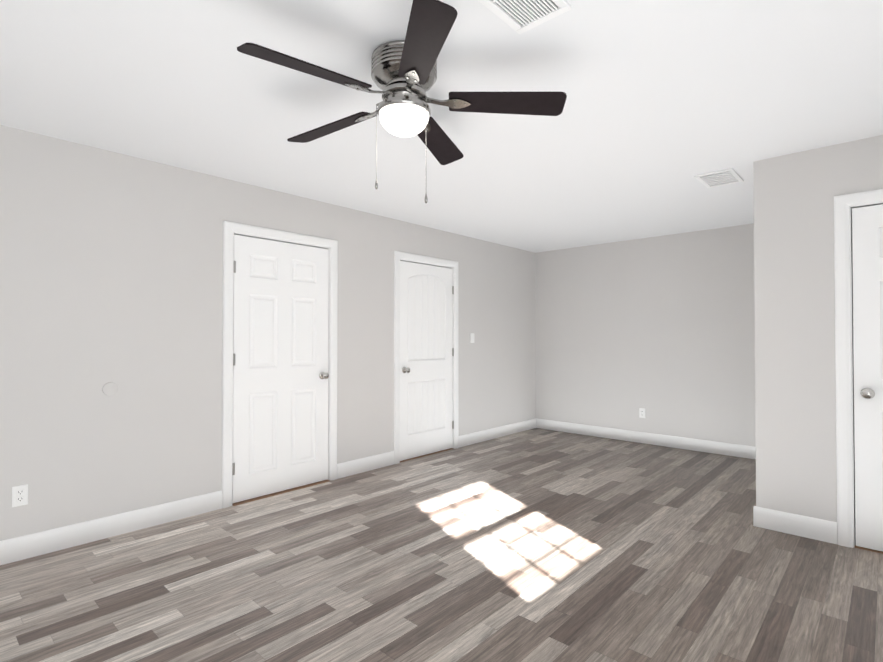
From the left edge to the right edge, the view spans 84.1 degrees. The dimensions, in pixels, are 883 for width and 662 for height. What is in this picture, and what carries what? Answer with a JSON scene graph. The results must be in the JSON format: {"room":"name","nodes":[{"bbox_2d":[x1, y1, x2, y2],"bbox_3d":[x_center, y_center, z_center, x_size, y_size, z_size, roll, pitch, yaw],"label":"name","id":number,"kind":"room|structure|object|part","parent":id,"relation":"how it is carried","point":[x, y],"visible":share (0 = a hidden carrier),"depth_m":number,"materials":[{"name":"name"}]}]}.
{"room":"empty bedroom","nodes":[
{"label":"empty bedroom","id":0,"kind":"room"},
{"bbox_2d":[0,125,535,540],"bbox_3d":[-1.294,0.090,4.071,0.120,2.440,7.840,-1,-1,42],"label":"wall","id":1,"kind":"structure","parent":0,"point":[111,266],"depth_m":3.28,"materials":[{"name":"paint"}]},
{"bbox_2d":[12,484,27,506],"bbox_3d":[-2.384,0.932,2.771,0.009,0.115,0.070,-1,-1,42],"label":"wall outlet","id":2,"kind":"object","parent":1,"relation":"attached to","point":[20,495],"visible":1,"depth_m":2.77,"materials":[{"name":"white plastic"}]},
{"bbox_2d":[102,382,117,395],"bbox_3d":[-2.093,0.366,3.096,0.010,0.084,0.084,-1,-1,42],"label":"electrical outlet cover","id":3,"kind":"object","parent":1,"relation":"attached to","point":[109,388],"visible":1,"depth_m":3.09,"materials":[{"name":"paint"}]},
{"bbox_2d":[0,490,221,564],"bbox_3d":[-2.711,1.223,2.405,0.014,0.130,3.250,-1,-1,42],"label":"baseboard","id":4,"kind":"structure","parent":1,"relation":"attached to","point":[36,544],"depth_m":3.06,"materials":[{"name":"white wood"}]},
{"bbox_2d":[222,221,337,507],"bbox_3d":[-1.315,0.248,4.031,0.139,2.123,1.015,-1,-1,42],"label":"door frame","id":5,"kind":"structure","parent":1,"relation":"attached to","point":[230,229],"depth_m":3.72,"materials":[{"name":"white wood"}]},
{"bbox_2d":[232,235,328,502],"bbox_3d":[-1.272,0.286,3.981,0.108,2.022,0.862,-1,-1,42],"label":"door","id":6,"kind":"structure","parent":1,"relation":"in","point":[280,352],"depth_m":3.96,"materials":[{"name":"white wood"}]},
{"bbox_3d":[-1.562,0.275,3.680,0.011,1.612,0.028,-1,-1,42],"label":"door hinge","id":7,"kind":"part","parent":6,"relation":"part of","materials":[{"name":"silver metal"}]},
{"bbox_3d":[-1.011,0.387,4.240,0.072,0.066,0.066,-1,-1,42],"label":"door knob","id":8,"kind":"part","parent":6,"relation":"part of","materials":[{"name":"silver metal"}]},
{"bbox_2d":[337,451,394,478],"bbox_3d":[-0.700,1.252,4.607,0.014,0.130,0.683,-1,-1,42],"label":"baseboard","id":9,"kind":"structure","parent":1,"relation":"attached to","point":[354,467],"depth_m":4.58,"materials":[{"name":"white wood"}]},
{"bbox_2d":[394,251,458,463],"bbox_3d":[-0.182,0.264,5.272,0.139,2.123,0.980,-1,-1,42],"label":"door frame","id":10,"kind":"structure","parent":1,"relation":"attached to","point":[398,255],"depth_m":5.00,"materials":[{"name":"white wood"}]},
{"bbox_2d":[400,261,453,460],"bbox_3d":[-0.128,0.302,5.234,0.108,2.022,0.826,-1,-1,42],"label":"door","id":11,"kind":"structure","parent":1,"relation":"in","point":[426,356],"depth_m":5.23,"materials":[{"name":"white wood"}]},
{"bbox_3d":[-0.352,0.396,4.961,0.072,0.066,0.066,-1,-1,42],"label":"door knob","id":12,"kind":"part","parent":11,"relation":"part of","materials":[{"name":"silver metal"}]},
{"bbox_3d":[0.133,0.299,5.536,0.011,1.612,0.028,-1,-1,42],"label":"door hinge","id":13,"kind":"part","parent":11,"relation":"part of","materials":[{"name":"silver metal"}]},
{"bbox_2d":[470,333,473,342],"bbox_3d":[0.368,0.084,5.794,0.010,0.115,0.070,-1,-1,42],"label":"switch plate","id":14,"kind":"object","parent":1,"relation":"attached to","point":[471,337],"visible":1,"depth_m":5.78,"materials":[{"name":"white plastic"}]},
{"bbox_2d":[459,418,535,447],"bbox_3d":[0.755,1.272,6.199,0.014,0.130,1.672,-1,-1,42],"label":"baseboard","id":15,"kind":"structure","parent":1,"relation":"attached to","point":[483,435],"depth_m":6.10,"materials":[{"name":"white wood"}]},
{"bbox_2d":[0,428,882,661],"bbox_3d":[0.449,1.339,2.463,5.200,0.100,8.200,-1,-1,42],"label":"floor","id":16,"kind":"structure","parent":0,"point":[538,545],"depth_m":2.59,"materials":[{"name":"laminate"}]},
{"bbox_2d":[232,480,329,505],"bbox_3d":[-1.286,1.307,3.991,0.071,0.004,0.855,-1,-1,42],"label":"threshold","id":17,"kind":"object","parent":16,"relation":"on","point":[276,493],"visible":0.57,"depth_m":3.96,"materials":[{"name":"brown wood"}]},
{"bbox_2d":[400,448,453,462],"bbox_3d":[-0.159,1.323,5.237,0.055,0.004,0.820,-1,-1,42],"label":"threshold","id":18,"kind":"object","parent":16,"relation":"on","point":[426,455],"visible":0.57,"depth_m":5.20,"materials":[{"name":"brown wood"}]},
{"bbox_2d":[854,545,882,553],"bbox_3d":[2.792,1.290,2.667,0.830,0.004,0.047,-1,-1,42],"label":"threshold","id":19,"kind":"object","parent":16,"relation":"on","point":[868,549],"visible":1,"depth_m":2.89,"materials":[{"name":"brown wood"}]},
{"bbox_2d":[0,0,882,252],"bbox_3d":[0.449,-1.201,2.496,5.200,0.100,8.200,-1,-1,42],"label":"ceiling","id":20,"kind":"structure","parent":0,"point":[667,101],"depth_m":2.44,"materials":[{"name":"white paint"}]},
{"bbox_2d":[237,0,566,202],"bbox_3d":[-0.205,-0.839,2.096,1.251,0.635,1.312,-1,-1,42],"label":"ceiling fan","id":21,"kind":"object","parent":20,"relation":"hanging from","point":[404,75],"visible":1,"depth_m":2.00,"materials":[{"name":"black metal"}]},
{"bbox_3d":[-0.159,-0.876,2.079,0.212,0.088,0.212,-1,-1,42],"label":"glass","id":22,"kind":"part","parent":21,"relation":"part of","materials":[{"name":"white glass"}]},
{"bbox_2d":[478,0,570,33],"bbox_3d":[0.175,-1.157,1.595,0.220,0.012,0.620,-1,-1,42],"label":"ceiling vent","id":23,"kind":"object","parent":20,"relation":"in","point":[520,16],"visible":1,"depth_m":1.76,"materials":[{"name":"white metal"}]},
{"bbox_2d":[694,168,743,187],"bbox_3d":[2.061,-1.130,3.634,0.245,0.012,0.365,-1,-1,42],"label":"ceiling vent","id":24,"kind":"object","parent":20,"relation":"in","point":[720,178],"visible":0.98,"depth_m":3.62,"materials":[{"name":"white metal"}]},
{"bbox_2d":[535,224,755,445],"bbox_3d":[2.497,0.113,5.837,3.097,2.440,0.120,-1,-1,42],"label":"wall","id":25,"kind":"structure","parent":0,"point":[660,330],"depth_m":5.76,"materials":[{"name":"paint"}]},
{"bbox_2d":[639,408,644,417],"bbox_3d":[2.391,0.977,5.835,0.070,0.115,0.009,-1,-1,42],"label":"wall outlet","id":26,"kind":"object","parent":25,"relation":"attached to","point":[641,412],"visible":1,"depth_m":5.83,"materials":[{"name":"white plastic"}]},
{"bbox_2d":[536,418,755,458],"bbox_3d":[2.408,1.268,5.812,2.977,0.130,0.014,-1,-1,42],"label":"baseboard","id":27,"kind":"structure","parent":25,"relation":"attached to","point":[735,450],"depth_m":5.74,"materials":[{"name":"white wood"}]},
{"bbox_2d":[753,135,882,521],"bbox_3d":[2.758,0.073,2.763,1.673,2.440,0.120,-1,-1,42],"label":"wall","id":28,"kind":"structure","parent":0,"point":[795,370],"depth_m":3.12,"materials":[{"name":"paint"}]},
{"bbox_2d":[753,506,836,543],"bbox_3d":[2.245,1.232,3.126,0.435,0.130,0.014,-1,-1,42],"label":"baseboard","id":29,"kind":"structure","parent":28,"relation":"attached to","point":[801,525],"depth_m":3.11,"materials":[{"name":"white wood"}]},
{"bbox_2d":[834,189,882,547],"bbox_3d":[2.810,0.230,2.700,0.990,2.123,0.139,-1,-1,42],"label":"door frame","id":30,"kind":"structure","parent":28,"relation":"attached to","point":[842,205],"depth_m":2.96,"materials":[{"name":"white wood"}]},
{"bbox_2d":[852,204,882,550],"bbox_3d":[2.766,0.268,2.652,0.820,2.022,0.108,-1,-1,42],"label":"door","id":31,"kind":"structure","parent":28,"relation":"in","point":[867,241],"depth_m":2.90,"materials":[{"name":"white wood"}]},
{"bbox_3d":[2.497,0.369,2.872,0.066,0.066,0.072,-1,-1,42],"label":"door knob","id":32,"kind":"part","parent":31,"relation":"part of","materials":[{"name":"silver metal"}]}
]}

